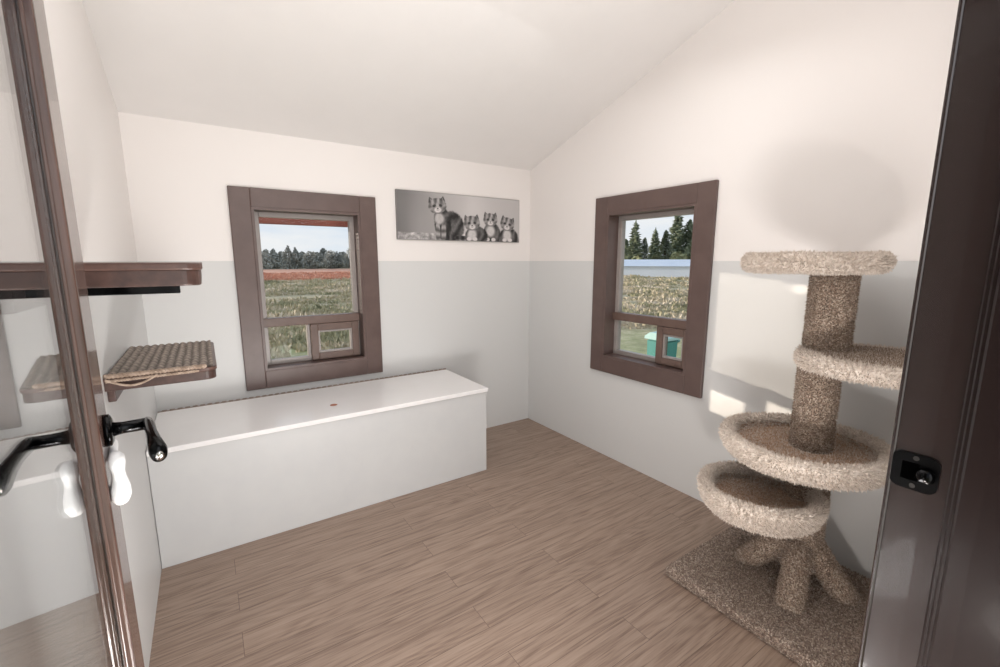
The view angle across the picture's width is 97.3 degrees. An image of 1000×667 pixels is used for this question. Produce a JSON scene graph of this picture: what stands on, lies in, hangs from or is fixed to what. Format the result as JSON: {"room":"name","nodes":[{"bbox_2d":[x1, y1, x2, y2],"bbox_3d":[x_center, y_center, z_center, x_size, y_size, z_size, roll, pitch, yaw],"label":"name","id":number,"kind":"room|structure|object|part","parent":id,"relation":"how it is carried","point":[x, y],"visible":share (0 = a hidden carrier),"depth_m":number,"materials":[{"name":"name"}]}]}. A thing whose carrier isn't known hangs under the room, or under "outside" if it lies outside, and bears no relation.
{"room":"cat room","nodes":[
{"label":"cat room","id":0,"kind":"room"},
{"bbox_2d":[0,0,161,666],"bbox_3d":[-1.132,-0.333,1.037,0.140,3.020,3.049,-6,11,-33],"label":"wall","id":1,"kind":"structure","parent":0,"point":[88,110],"depth_m":1.43,"materials":[{"name":"paint"}]},
{"bbox_2d":[0,262,202,314],"bbox_3d":[-0.833,-0.120,0.995,0.272,0.080,0.650,-6,11,-33],"label":"shelf","id":2,"kind":"object","parent":1,"relation":"attached to","point":[102,278],"visible":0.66,"depth_m":0.77,"materials":[{"name":"brown wood"}]},
{"bbox_2d":[103,340,216,401],"bbox_3d":[-1.193,0.117,1.588,0.282,0.092,0.560,-6,11,-33],"label":"shelf","id":3,"kind":"object","parent":1,"relation":"attached to","point":[147,365],"visible":1,"depth_m":1.42,"materials":[{"name":"brown wood"}]},
{"bbox_2d":[259,217,347,226],"bbox_3d":[-1.803,-0.199,3.976,2.500,3.000,1.760,-6,11,-33],"label":"frame","id":4,"kind":"object","parent":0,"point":[262,220],"visible":0.02,"depth_m":3.10,"materials":[{"name":"red wood"}]},
{"bbox_2d":[118,112,530,427],"bbox_3d":[-0.838,-0.176,3.035,2.511,2.060,0.140,-6,11,-33],"label":"wall","id":5,"kind":"structure","parent":0,"point":[459,307],"depth_m":2.75,"materials":[{"name":"paint"}]},
{"bbox_2d":[227,185,382,390],"bbox_3d":[-1.186,-0.280,2.769,0.816,1.157,0.162,-6,11,-33],"label":"window","id":6,"kind":"structure","parent":5,"relation":"in","point":[363,356],"depth_m":2.72,"materials":[{"name":"brown wood"}]},
{"bbox_3d":[-1.206,-0.285,2.798,0.578,0.919,0.040,-6,11,-33],"label":"sash","id":7,"kind":"part","parent":6,"relation":"part of","materials":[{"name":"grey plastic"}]},
{"bbox_3d":[-1.200,-0.090,2.821,0.578,0.052,0.057,-6,11,-33],"label":"rail","id":8,"kind":"part","parent":6,"relation":"part of","materials":[{"name":"brown wood"}]},
{"bbox_2d":[395,189,518,242],"bbox_3d":[-0.273,-0.841,3.212,1.012,0.325,0.019,-6,11,-33],"label":"wall picture","id":9,"kind":"object","parent":5,"relation":"attached to","point":[420,215],"visible":1,"depth_m":3.16,"materials":[{"name":"paper"}]},
{"bbox_2d":[82,0,734,169],"bbox_3d":[0.031,-1.517,1.496,2.791,1.199,3.329,-6,11,-33],"label":"ceiling","id":10,"kind":"structure","parent":0,"point":[505,83],"depth_m":2.13,"materials":[{"name":"paint"}]},
{"bbox_2d":[149,418,856,666],"bbox_3d":[0.040,1.350,1.956,2.791,0.600,3.299,-6,11,-33],"label":"floor","id":11,"kind":"structure","parent":0,"point":[557,552],"depth_m":1.87,"materials":[{"name":"wood"}]},
{"bbox_2d":[146,368,487,568],"bbox_3d":[-0.957,0.651,2.623,1.708,0.562,0.623,-6,11,-33],"label":"storage bench","id":12,"kind":"object","parent":11,"relation":"on","point":[233,473],"visible":1,"depth_m":2.29,"materials":[{"name":"grey paint"}]},
{"bbox_3d":[-0.947,0.395,2.565,1.708,0.025,0.585,-6,11,-33],"label":"lid","id":13,"kind":"part","parent":12,"relation":"part of","materials":[{"name":"white paint"}]},
{"bbox_2d":[665,249,905,666],"bbox_3d":[1.200,0.394,1.671,0.721,1.404,0.791,-6,11,-33],"label":"cat tree","id":14,"kind":"object","parent":11,"relation":"on","point":[774,573],"visible":0.93,"depth_m":1.65,"materials":[{"name":"carpet"}]},
{"bbox_3d":[1.150,0.917,1.893,0.249,0.279,0.114,8,13,42],"label":"leg","id":15,"kind":"part","parent":14,"relation":"part of","materials":[{"name":"carpet"}]},
{"bbox_3d":[1.161,0.944,1.734,0.113,0.283,0.256,7,12,38],"label":"leg","id":16,"kind":"part","parent":14,"relation":"part of","materials":[{"name":"carpet"}]},
{"bbox_3d":[1.235,0.709,1.786,0.166,0.503,0.166,-6,11,-33],"label":"post","id":17,"kind":"part","parent":14,"relation":"part of","materials":[{"name":"carpet"}]},
{"bbox_3d":[1.228,0.282,1.716,0.158,0.368,0.157,-6,11,-33],"label":"post","id":18,"kind":"part","parent":14,"relation":"part of","materials":[{"name":"carpet"}]},
{"bbox_3d":[1.242,-0.070,1.657,0.167,0.353,0.167,-6,11,-33],"label":"post","id":19,"kind":"part","parent":14,"relation":"part of","materials":[{"name":"carpet"}]},
{"bbox_3d":[1.307,0.941,1.756,0.234,0.278,0.114,8,13,42],"label":"leg","id":20,"kind":"part","parent":14,"relation":"part of","materials":[{"name":"carpet"}]},
{"bbox_2d":[528,0,958,578],"bbox_3d":[1.028,-0.557,2.560,0.140,2.968,2.891,-6,11,-33],"label":"wall","id":21,"kind":"structure","parent":0,"point":[816,122],"depth_m":2.10,"materials":[{"name":"paint"}]},
{"bbox_2d":[590,180,718,397],"bbox_3d":[0.938,-0.276,2.723,0.162,1.160,0.842,-6,11,-33],"label":"window","id":22,"kind":"structure","parent":21,"relation":"in","point":[685,374],"depth_m":2.66,"materials":[{"name":"brown wood"}]},
{"bbox_3d":[0.958,-0.083,2.768,0.057,0.052,0.604,-6,11,-33],"label":"rail","id":23,"kind":"part","parent":22,"relation":"part of","materials":[{"name":"brown wood"}]},
{"bbox_3d":[0.968,-0.280,2.742,0.040,0.922,0.604,-6,11,-33],"label":"sash","id":24,"kind":"part","parent":22,"relation":"part of","materials":[{"name":"brown wood"}]},
{"bbox_3d":[0.832,-0.264,0.617,2.651,3.020,0.158,-6,11,-33],"label":"wall","id":25,"kind":"structure","parent":0,"visible":0},
{"bbox_2d":[0,0,167,666],"bbox_3d":[-0.398,0.273,0.387,0.166,2.005,0.708,-6,11,-33],"label":"door","id":26,"kind":"structure","parent":25,"relation":"in","point":[83,608],"depth_m":0.46,"materials":[{"name":"clear glass"}]},
{"bbox_3d":[-0.583,0.151,0.551,0.062,0.048,0.142,-6,11,-33],"label":"lever handle","id":27,"kind":"part","parent":26,"relation":"part of","materials":[{"name":"black metal"}]},
{"bbox_2d":[107,439,131,504],"bbox_3d":[-0.572,0.198,0.628,0.073,0.074,0.121,-6,11,-33],"label":"guard","id":28,"kind":"object","parent":26,"relation":"attached to","point":[120,488],"visible":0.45,"depth_m":0.60,"materials":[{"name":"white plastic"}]},
{"bbox_3d":[-0.508,0.142,0.609,0.145,0.048,0.058,9,13,44],"label":"lever handle","id":29,"kind":"part","parent":26,"relation":"part of","materials":[{"name":"black metal"}]},
{"bbox_2d":[857,0,999,666],"bbox_3d":[0.564,0.225,0.481,0.057,2.100,0.221,-6,11,-33],"label":"door frame","id":30,"kind":"structure","parent":25,"relation":"attached to","point":[933,600],"depth_m":0.50,"materials":[{"name":"brown wood"}]},
{"bbox_3d":[0.504,0.168,0.535,0.002,0.046,0.044,-6,11,-33],"label":"strike plate","id":31,"kind":"part","parent":30,"relation":"part of","materials":[{"name":"black metal"}]},
{"label":"outside","id":32,"kind":"structure","parent":0,"visible":0},
{"bbox_2d":[265,268,688,358],"bbox_3d":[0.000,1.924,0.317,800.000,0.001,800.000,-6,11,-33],"label":"ground","id":33,"kind":"structure","parent":32,"point":[633,340],"depth_m":11.83,"materials":[{"name":"green plant"}]},
{"bbox_2d":[262,249,276,268],"bbox_3d":[-55.668,-17.694,105.132,4.560,4.999,4.331,-8,13,-42],"label":"leafy tree","id":34,"kind":"object","parent":33,"relation":"on","point":[268,262],"visible":0.83,"depth_m":104.62,"materials":[{"name":"green plant"}]},
{"bbox_2d":[270,248,281,268],"bbox_3d":[-57.148,-18.913,111.584,4.620,5.333,4.864,6,11,30],"label":"leafy tree","id":35,"kind":"object","parent":33,"relation":"on","point":[273,253],"visible":0.62,"depth_m":111.17,"materials":[{"name":"green plant"}]},
{"bbox_2d":[280,245,297,268],"bbox_3d":[-51.968,-18.636,108.093,4.610,5.993,4.350,3,10,17],"label":"leafy tree","id":36,"kind":"object","parent":33,"relation":"on","point":[290,260],"visible":1,"depth_m":107.50,"materials":[{"name":"green plant"}]},
{"bbox_2d":[291,247,304,268],"bbox_3d":[-53.182,-19.603,114.572,4.444,5.778,4.194,2,10,13],"label":"leafy tree","id":37,"kind":"object","parent":33,"relation":"on","point":[298,263],"visible":0.59,"depth_m":114.09,"materials":[{"name":"green plant"}]},
{"bbox_2d":[263,269,349,279],"bbox_3d":[-55.831,-7.888,59.618,94.000,0.080,62.000,-6,11,-33],"label":"field","id":38,"kind":"structure","parent":33,"relation":"on","point":[264,270],"depth_m":87.76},
{"bbox_2d":[263,271,350,280],"bbox_3d":[-23.769,-8.075,59.906,37.558,0.356,31.629,-6,11,-33],"label":"plants","id":39,"kind":"object","parent":38,"relation":"on","point":[275,276],"visible":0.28,"depth_m":53.19,"materials":[{"name":"plant"}]},
{"bbox_2d":[300,251,319,268],"bbox_3d":[-47.825,-18.404,110.737,4.922,4.713,4.305,4,10,25],"label":"leafy tree","id":40,"kind":"object","parent":33,"relation":"on","point":[308,260],"visible":0.98,"depth_m":110.23,"materials":[{"name":"green plant"}]},
{"bbox_2d":[314,252,323,267],"bbox_3d":[-49.129,-19.518,117.760,4.823,4.618,4.218,1,9,4],"label":"leafy tree","id":41,"kind":"object","parent":33,"relation":"on","point":[319,258],"visible":0.45,"depth_m":117.20,"materials":[{"name":"green plant"}]},
{"bbox_2d":[317,248,327,267],"bbox_3d":[-49.715,-21.177,123.912,4.247,5.851,4.501,3,10,18],"label":"leafy tree","id":42,"kind":"object","parent":33,"relation":"on","point":[322,251],"visible":0.3,"depth_m":123.36,"materials":[{"name":"green plant"}]},
{"bbox_2d":[321,250,339,268],"bbox_3d":[-43.633,-18.978,112.988,4.541,4.978,4.313,6,11,34],"label":"leafy tree","id":43,"kind":"object","parent":33,"relation":"on","point":[330,257],"visible":1,"depth_m":112.68,"materials":[{"name":"green plant"}]},
{"bbox_2d":[331,251,344,267],"bbox_3d":[-44.286,-20.036,120.008,4.514,4.942,5.161,-1,9,-6],"label":"leafy tree","id":44,"kind":"object","parent":33,"relation":"on","point":[337,255],"visible":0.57,"depth_m":119.72,"materials":[{"name":"green plant"}]},
{"bbox_2d":[338,251,348,267],"bbox_3d":[-45.424,-21.199,127.111,5.144,4.925,4.499,-1,9,-9],"label":"leafy tree","id":45,"kind":"object","parent":33,"relation":"on","point":[343,253],"visible":0.48,"depth_m":126.23,"materials":[{"name":"green plant"}]},
{"bbox_2d":[342,248,349,268],"bbox_3d":[-39.593,-19.785,115.961,4.121,5.677,4.367,-5,11,-29],"label":"leafy tree","id":46,"kind":"object","parent":33,"relation":"on","point":[347,255],"visible":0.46,"depth_m":115.58,"materials":[{"name":"green plant"}]},
{"bbox_2d":[264,274,688,358],"bbox_3d":[2.427,-3.938,34.174,48.286,0.560,45.057,-8,12,-39],"label":"grass field","id":47,"kind":"structure","parent":33,"relation":"on","point":[657,296],"depth_m":19.46,"materials":[{"name":"green plant"}]},
{"bbox_2d":[624,239,628,255],"bbox_3d":[26.755,-16.913,94.679,3.921,6.872,4.308,-7,12,-38],"label":"leafy tree","id":48,"kind":"object","parent":33,"relation":"on","point":[626,240],"visible":0.15,"depth_m":94.24,"materials":[{"name":"green plant"}]},
{"bbox_2d":[625,220,643,259],"bbox_3d":[25.751,-16.430,84.016,4.434,10.536,4.429,-3,10,-18],"label":"conifer tree","id":49,"kind":"object","parent":33,"relation":"on","point":[633,249],"visible":0.65,"depth_m":83.35,"materials":[{"name":"green plant"}]},
{"bbox_2d":[640,237,648,258],"bbox_3d":[32.752,-17.883,98.950,4.238,7.428,4.656,7,12,38],"label":"conifer tree","id":50,"kind":"object","parent":33,"relation":"on","point":[645,252],"visible":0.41,"depth_m":98.43,"materials":[{"name":"green plant"}]},
{"bbox_2d":[645,228,660,258],"bbox_3d":[30.953,-16.674,88.614,4.039,9.350,4.032,-3,10,-17],"label":"conifer tree","id":51,"kind":"object","parent":33,"relation":"on","point":[652,248],"visible":0.52,"depth_m":87.97,"materials":[{"name":"green plant"}]},
{"bbox_2d":[624,259,690,276],"bbox_3d":[20.441,-8.791,58.734,40.400,2.150,8.600,3,10,19],"label":"greenhouse","id":52,"kind":"object","parent":33,"relation":"on","point":[642,267],"visible":0.29,"depth_m":55.19,"materials":[{"name":"white plastic"}]},
{"bbox_2d":[644,331,679,356],"bbox_3d":[1.906,0.542,5.197,0.336,1.140,0.290,-6,11,-33],"label":"wheelie bin","id":53,"kind":"object","parent":33,"relation":"on","point":[672,342],"visible":0.23,"depth_m":5.05,"materials":[{"name":"teal plastic"}]},
{"bbox_3d":[1.885,0.022,5.097,0.284,0.080,0.284,-6,11,-33],"label":"lid","id":54,"kind":"part","parent":53,"relation":"part of","materials":[{"name":"teal plastic"}]},
{"bbox_2d":[651,230,675,258],"bbox_3d":[29.263,-14.687,78.888,4.368,7.657,4.800,9,13,44],"label":"conifer tree","id":55,"kind":"object","parent":33,"relation":"on","point":[664,247],"visible":0.65,"depth_m":78.03,"materials":[{"name":"green plant"}]},
{"bbox_2d":[669,216,683,252],"bbox_3d":[37.235,-19.262,92.202,6.031,13.961,6.020,-7,12,-38],"label":"conifer tree","id":56,"kind":"object","parent":33,"relation":"on","point":[676,231],"visible":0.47,"depth_m":91.03,"materials":[{"name":"green plant"}]},
{"bbox_2d":[669,251,687,258],"bbox_3d":[27.922,-11.229,69.850,3.948,3.692,3.755,3,10,16],"label":"leafy shrub","id":57,"kind":"object","parent":33,"relation":"on","point":[676,255],"visible":0.23,"depth_m":69.03,"materials":[{"name":"green plant"}]},
{"bbox_2d":[671,219,692,253],"bbox_3d":[35.551,-16.294,82.092,6.214,9.913,5.656,-7,12,-38],"label":"conifer tree","id":58,"kind":"object","parent":33,"relation":"on","point":[687,231],"visible":0.34,"depth_m":81.98,"materials":[{"name":"green plant"}]},
{"bbox_2d":[684,239,691,258],"bbox_3d":[33.173,-14.891,73.362,6.261,9.988,5.698,-2,10,-11],"label":"leafy tree","id":59,"kind":"object","parent":33,"relation":"on","point":[687,250],"visible":0.06,"depth_m":72.42,"materials":[{"name":"green plant"}]}
]}

